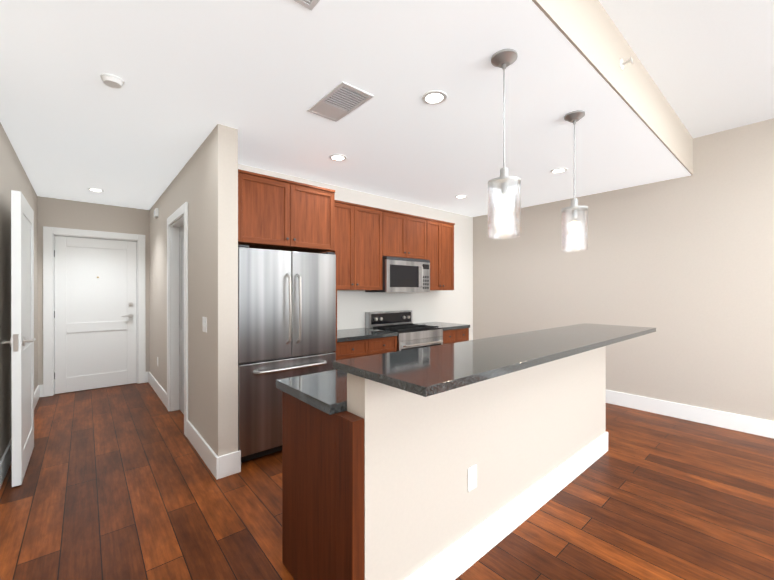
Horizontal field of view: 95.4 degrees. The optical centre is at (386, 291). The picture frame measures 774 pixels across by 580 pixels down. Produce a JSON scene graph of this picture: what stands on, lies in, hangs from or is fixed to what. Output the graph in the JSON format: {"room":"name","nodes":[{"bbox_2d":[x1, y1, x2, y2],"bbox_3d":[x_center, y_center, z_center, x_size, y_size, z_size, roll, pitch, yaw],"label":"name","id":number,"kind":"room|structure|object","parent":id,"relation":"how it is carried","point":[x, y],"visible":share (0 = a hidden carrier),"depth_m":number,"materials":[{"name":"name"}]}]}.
{"room":"kitchen","nodes":[
{"label":"kitchen","id":0,"kind":"room"},
{"bbox_2d":[0,122,37,459],"bbox_3d":[-1.488,-0.146,0.914,0.150,3.000,9.600,0,0,-41],"label":"wall","id":1,"kind":"structure","parent":0,"point":[13,176],"depth_m":2.75,"materials":[{"name":"beige paint"}]},
{"bbox_2d":[1,190,35,486],"bbox_3d":[-2.823,0.321,2.739,0.164,2.040,0.812,0,0,-41],"label":"door","id":2,"kind":"structure","parent":1,"relation":"in","point":[22,340],"depth_m":2.47,"materials":[{"name":"white wood"}]},
{"bbox_2d":[0,385,38,487],"bbox_3d":[-1.425,1.274,0.971,0.016,0.160,9.300,0,0,-41],"label":"baseboard","id":3,"kind":"structure","parent":1,"relation":"attached to","point":[5,461],"depth_m":2.64,"materials":[{"name":"white wood"}]},
{"bbox_2d":[37,196,149,384],"bbox_3d":[-3.774,-0.153,5.178,1.930,3.000,0.150,0,0,-41],"label":"wall","id":4,"kind":"structure","parent":0,"point":[61,213],"depth_m":4.79,"materials":[{"name":"beige paint"}]},
{"bbox_2d":[39,372,147,396],"bbox_3d":[-4.000,1.267,4.877,1.158,0.160,0.016,0,0,-41],"label":"baseboard","id":5,"kind":"structure","parent":4,"relation":"attached to","point":[40,390],"depth_m":4.51,"materials":[{"name":"white wood"}]},
{"bbox_2d":[43,226,145,396],"bbox_3d":[-4.048,0.252,4.930,1.090,2.190,0.170,0,0,-41],"label":"door frame","id":6,"kind":"structure","parent":4,"relation":"attached to","point":[49,233],"depth_m":4.64,"materials":[{"name":"white wood"}]},
{"bbox_2d":[54,236,136,393],"bbox_3d":[-4.022,0.301,4.891,0.892,2.076,0.114,0,0,-41],"label":"entry door","id":7,"kind":"structure","parent":4,"relation":"in","point":[95,299],"depth_m":4.88,"materials":[{"name":"white wood"}]},
{"bbox_2d":[149,124,237,456],"bbox_3d":[-2.336,-0.151,3.954,0.140,3.000,3.580,0,0,-41],"label":"wall","id":8,"kind":"structure","parent":0,"point":[204,183],"depth_m":2.75,"materials":[{"name":"beige paint"}]},
{"bbox_2d":[154,208,158,218],"bbox_3d":[-3.048,-1.037,4.646,0.038,0.110,0.160,0,0,-41],"label":"door chime","id":9,"kind":"object","parent":8,"relation":"attached to","point":[156,213],"visible":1,"depth_m":4.59,"materials":[{"name":"white plastic"}]},
{"bbox_2d":[167,202,187,436],"bbox_3d":[-2.135,0.254,3.706,0.160,2.190,1.000,0,0,-41],"label":"trim","id":10,"kind":"structure","parent":8,"relation":"attached to","point":[173,315],"depth_m":3.97,"materials":[{"name":"white wood"}]},
{"bbox_2d":[179,225,183,413],"bbox_3d":[-2.121,0.303,3.718,0.105,2.076,0.790,0,0,-41],"label":"hall door","id":11,"kind":"structure","parent":8,"relation":"in","point":[181,318],"depth_m":3.94,"materials":[{"name":"grey wood"}]},
{"bbox_2d":[148,372,240,479],"bbox_3d":[-2.325,1.269,3.945,0.172,0.160,3.580,0,0,-41],"label":"baseboard","id":12,"kind":"structure","parent":8,"relation":"attached to","point":[225,465],"depth_m":2.69,"materials":[{"name":"white wood"}]},
{"bbox_2d":[202,317,206,332],"bbox_3d":[-1.463,0.261,2.820,0.012,0.120,0.120,0,0,-41],"label":"light switch","id":13,"kind":"object","parent":8,"relation":"attached to","point":[204,324],"visible":1,"depth_m":2.82,"materials":[{"name":"white plastic"}]},
{"bbox_2d":[0,0,690,216],"bbox_3d":[-0.700,-1.461,4.164,5.680,0.480,5.788,0,0,-41],"label":"ceiling","id":14,"kind":"structure","parent":0,"point":[262,76],"depth_m":2.23,"materials":[{"name":"paint"}]},
{"bbox_2d":[87,188,103,191],"bbox_3d":[-3.479,-1.218,4.210,0.156,0.006,0.156,0,0,-41],"label":"recessed light","id":15,"kind":"object","parent":14,"relation":"in","point":[95,190],"visible":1,"depth_m":4.21,"materials":[{"name":"white"}]},
{"bbox_2d":[100,73,124,88],"bbox_3d":[-1.570,-1.201,2.014,0.110,0.032,0.110,0,0,-41],"label":"smoke detector","id":16,"kind":"object","parent":14,"relation":"attached to","point":[112,81],"visible":1,"depth_m":1.99,"materials":[{"name":"white plastic"}]},
{"bbox_2d":[293,0,319,10],"bbox_3d":[-0.306,-1.212,1.293,0.260,0.008,0.360,0,0,-41],"label":"ceiling vent","id":17,"kind":"object","parent":14,"relation":"in","point":[310,4],"visible":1,"depth_m":1.47,"materials":[{"name":"white metal"}]},
{"bbox_2d":[329,154,346,160],"bbox_3d":[-0.444,-1.216,3.190,0.156,0.006,0.156,0,0,-41],"label":"recessed light","id":18,"kind":"object","parent":14,"relation":"in","point":[336,157],"visible":0.98,"depth_m":3.19,"materials":[{"name":"white"}]},
{"bbox_2d":[307,81,373,121],"bbox_3d":[-0.309,-1.213,2.272,0.230,0.008,0.430,0,0,-41],"label":"ceiling vent","id":19,"kind":"object","parent":14,"relation":"in","point":[342,99],"visible":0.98,"depth_m":2.25,"materials":[{"name":"white metal"}]},
{"bbox_2d":[422,90,446,104],"bbox_3d":[0.296,-1.214,2.204,0.156,0.006,0.156,0,0,-41],"label":"recessed light","id":20,"kind":"object","parent":14,"relation":"in","point":[435,97],"visible":1,"depth_m":2.20,"materials":[{"name":"white"}]},
{"bbox_2d":[455,195,466,197],"bbox_3d":[0.947,-1.218,4.502,0.156,0.006,0.156,0,0,-41],"label":"recessed light","id":21,"kind":"object","parent":14,"relation":"in","point":[461,196],"visible":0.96,"depth_m":4.50,"materials":[{"name":"white"}]},
{"bbox_2d":[487,48,520,238],"bbox_3d":[0.607,-0.752,1.827,0.166,0.930,0.166,0,0,-41],"label":"pendant light","id":22,"kind":"object","parent":14,"relation":"hanging from","point":[504,205],"visible":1,"depth_m":1.77,"materials":[{"name":"white glass"}]},
{"bbox_2d":[550,168,567,173],"bbox_3d":[1.724,-1.216,3.534,0.156,0.006,0.156,0,0,-41],"label":"recessed light","id":23,"kind":"object","parent":14,"relation":"in","point":[557,170],"visible":0.98,"depth_m":3.53,"materials":[{"name":"white"}]},
{"bbox_2d":[561,110,587,250],"bbox_3d":[1.292,-0.753,2.427,0.166,0.930,0.166,0,0,-41],"label":"pendant light","id":24,"kind":"object","parent":14,"relation":"hanging from","point":[574,226],"visible":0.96,"depth_m":2.37,"materials":[{"name":"white glass"}]},
{"bbox_2d":[532,0,692,174],"bbox_3d":[1.188,-1.458,1.962,5.680,0.480,0.012,0,0,-41],"label":"beam","id":25,"kind":"structure","parent":14,"relation":"attached to","point":[590,32],"depth_m":2.15,"materials":[{"name":"paint"}]},
{"bbox_2d":[620,56,632,68],"bbox_3d":[1.468,-1.408,2.158,0.060,0.060,0.054,0,0,-41],"label":"sprinkler","id":26,"kind":"object","parent":25,"relation":"attached to","point":[622,63],"visible":0.98,"depth_m":2.16,"materials":[{"name":"white metal"}]},
{"bbox_2d":[238,164,472,340],"bbox_3d":[-0.142,-0.152,4.538,3.950,3.000,0.150,0,0,-41],"label":"wall","id":27,"kind":"structure","parent":0,"point":[455,305],"depth_m":4.93,"materials":[{"name":"paint"}]},
{"bbox_2d":[238,169,337,252],"bbox_3d":[-1.034,-0.670,3.250,0.890,0.560,0.638,0,0,-41],"label":"upper cabinet","id":28,"kind":"object","parent":27,"relation":"attached to","point":[275,213],"depth_m":2.99,"materials":[{"name":"brown wood"}]},
{"bbox_2d":[337,201,385,289],"bbox_3d":[-0.449,-0.486,3.944,0.852,0.930,0.348,0,0,-41],"label":"upper cabinet","id":29,"kind":"object","parent":27,"relation":"attached to","point":[361,228],"depth_m":3.86,"materials":[{"name":"brown wood"}]},
{"bbox_2d":[386,210,429,259],"bbox_3d":[0.120,-0.684,4.431,0.740,0.535,0.348,0,0,-41],"label":"upper cabinet","id":30,"kind":"object","parent":27,"relation":"attached to","point":[407,235],"depth_m":4.31,"materials":[{"name":"brown wood"}]},
{"bbox_2d":[365,256,429,291],"bbox_3d":[0.156,-0.202,4.390,0.728,0.410,0.455,0,0,-41],"label":"microwave","id":31,"kind":"object","parent":30,"relation":"attached to","point":[405,274],"visible":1,"depth_m":4.21,"materials":[{"name":"grey metal"}]},
{"bbox_2d":[430,219,453,289],"bbox_3d":[0.594,-0.488,4.837,0.602,0.930,0.348,0,0,-41],"label":"upper cabinet","id":32,"kind":"object","parent":27,"relation":"attached to","point":[441,232],"depth_m":4.73,"materials":[{"name":"brown wood"}]},
{"bbox_2d":[0,382,773,579],"bbox_3d":[0.541,1.401,2.722,5.880,0.100,9.800,0,0,-41],"label":"floor","id":33,"kind":"structure","parent":0,"point":[120,482],"depth_m":2.20,"materials":[{"name":"brown wood"}]},
{"bbox_2d":[238,245,335,462],"bbox_3d":[-0.989,0.493,3.192,0.870,1.715,0.732,0,0,-41],"label":"refrigerator","id":34,"kind":"object","parent":33,"relation":"on","point":[286,314],"visible":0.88,"depth_m":2.88,"materials":[{"name":"grey metal"}]},
{"bbox_2d":[335,335,397,369],"bbox_3d":[-0.387,0.915,3.835,0.801,0.870,0.598,0,0,-41],"label":"base cabinet","id":35,"kind":"object","parent":33,"relation":"on","point":[356,342],"depth_m":3.59,"materials":[{"name":"brown wood"}]},
{"bbox_2d":[336,328,396,342],"bbox_3d":[-0.381,0.460,3.825,0.804,0.040,0.618,0,0,-41],"label":"countertop","id":36,"kind":"structure","parent":35,"relation":"on","point":[347,336],"depth_m":3.70,"materials":[{"name":"black stone"}]},
{"bbox_2d":[365,310,442,350],"bbox_3d":[0.230,0.798,4.305,0.736,1.100,0.671,0,0,-41],"label":"range","id":37,"kind":"object","parent":33,"relation":"on","point":[411,335],"visible":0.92,"depth_m":4.26,"materials":[{"name":"silver metal"}]},
{"bbox_2d":[282,351,591,579],"bbox_3d":[0.630,0.914,2.422,2.615,0.875,0.490,0,0,-41],"label":"kitchen island","id":38,"kind":"object","parent":33,"relation":"on","point":[452,461],"depth_m":1.60,"materials":[{"name":"beige paint"}]},
{"bbox_2d":[276,371,403,414],"bbox_3d":[0.621,0.457,2.427,2.660,0.040,0.510,0,0,-41],"label":"countertop","id":39,"kind":"structure","parent":38,"relation":"on","point":[327,391],"depth_m":1.49,"materials":[{"name":"black stone"}]},
{"bbox_2d":[332,323,655,398],"bbox_3d":[0.944,0.297,2.104,2.630,0.030,0.520,0,0,-41],"label":"countertop","id":40,"kind":"structure","parent":38,"relation":"on","point":[425,372],"depth_m":1.53,"materials":[{"name":"black stone"}]},
{"bbox_2d":[443,327,468,343],"bbox_3d":[0.694,0.913,4.762,0.551,0.870,0.598,0,0,-41],"label":"base cabinet","id":41,"kind":"object","parent":33,"relation":"on","point":[449,337],"depth_m":4.54,"materials":[{"name":"brown wood"}]},
{"bbox_2d":[414,323,468,330],"bbox_3d":[0.701,0.458,4.753,0.551,0.040,0.618,0,0,-41],"label":"countertop","id":42,"kind":"structure","parent":41,"relation":"on","point":[446,326],"depth_m":4.59,"materials":[{"name":"black stone"}]},
{"bbox_2d":[473,118,773,420],"bbox_3d":[2.635,-0.152,4.449,0.150,3.000,9.600,0,0,-41],"label":"wall","id":43,"kind":"structure","parent":0,"point":[684,266],"depth_m":3.81,"materials":[{"name":"beige paint"}]},
{"bbox_2d":[606,390,773,438],"bbox_3d":[3.499,1.270,3.316,0.016,0.160,6.450,0,0,-41],"label":"baseboard","id":44,"kind":"structure","parent":43,"relation":"attached to","point":[747,424],"depth_m":3.65,"materials":[{"name":"white wood"}]},
{"bbox_2d":[599,0,773,138],"bbox_3d":[2.461,-1.645,0.477,5.680,0.100,3.900,0,0,-41],"label":"ceiling","id":45,"kind":"structure","parent":0,"point":[708,65],"depth_m":2.36,"materials":[{"name":"paint"}]}
]}

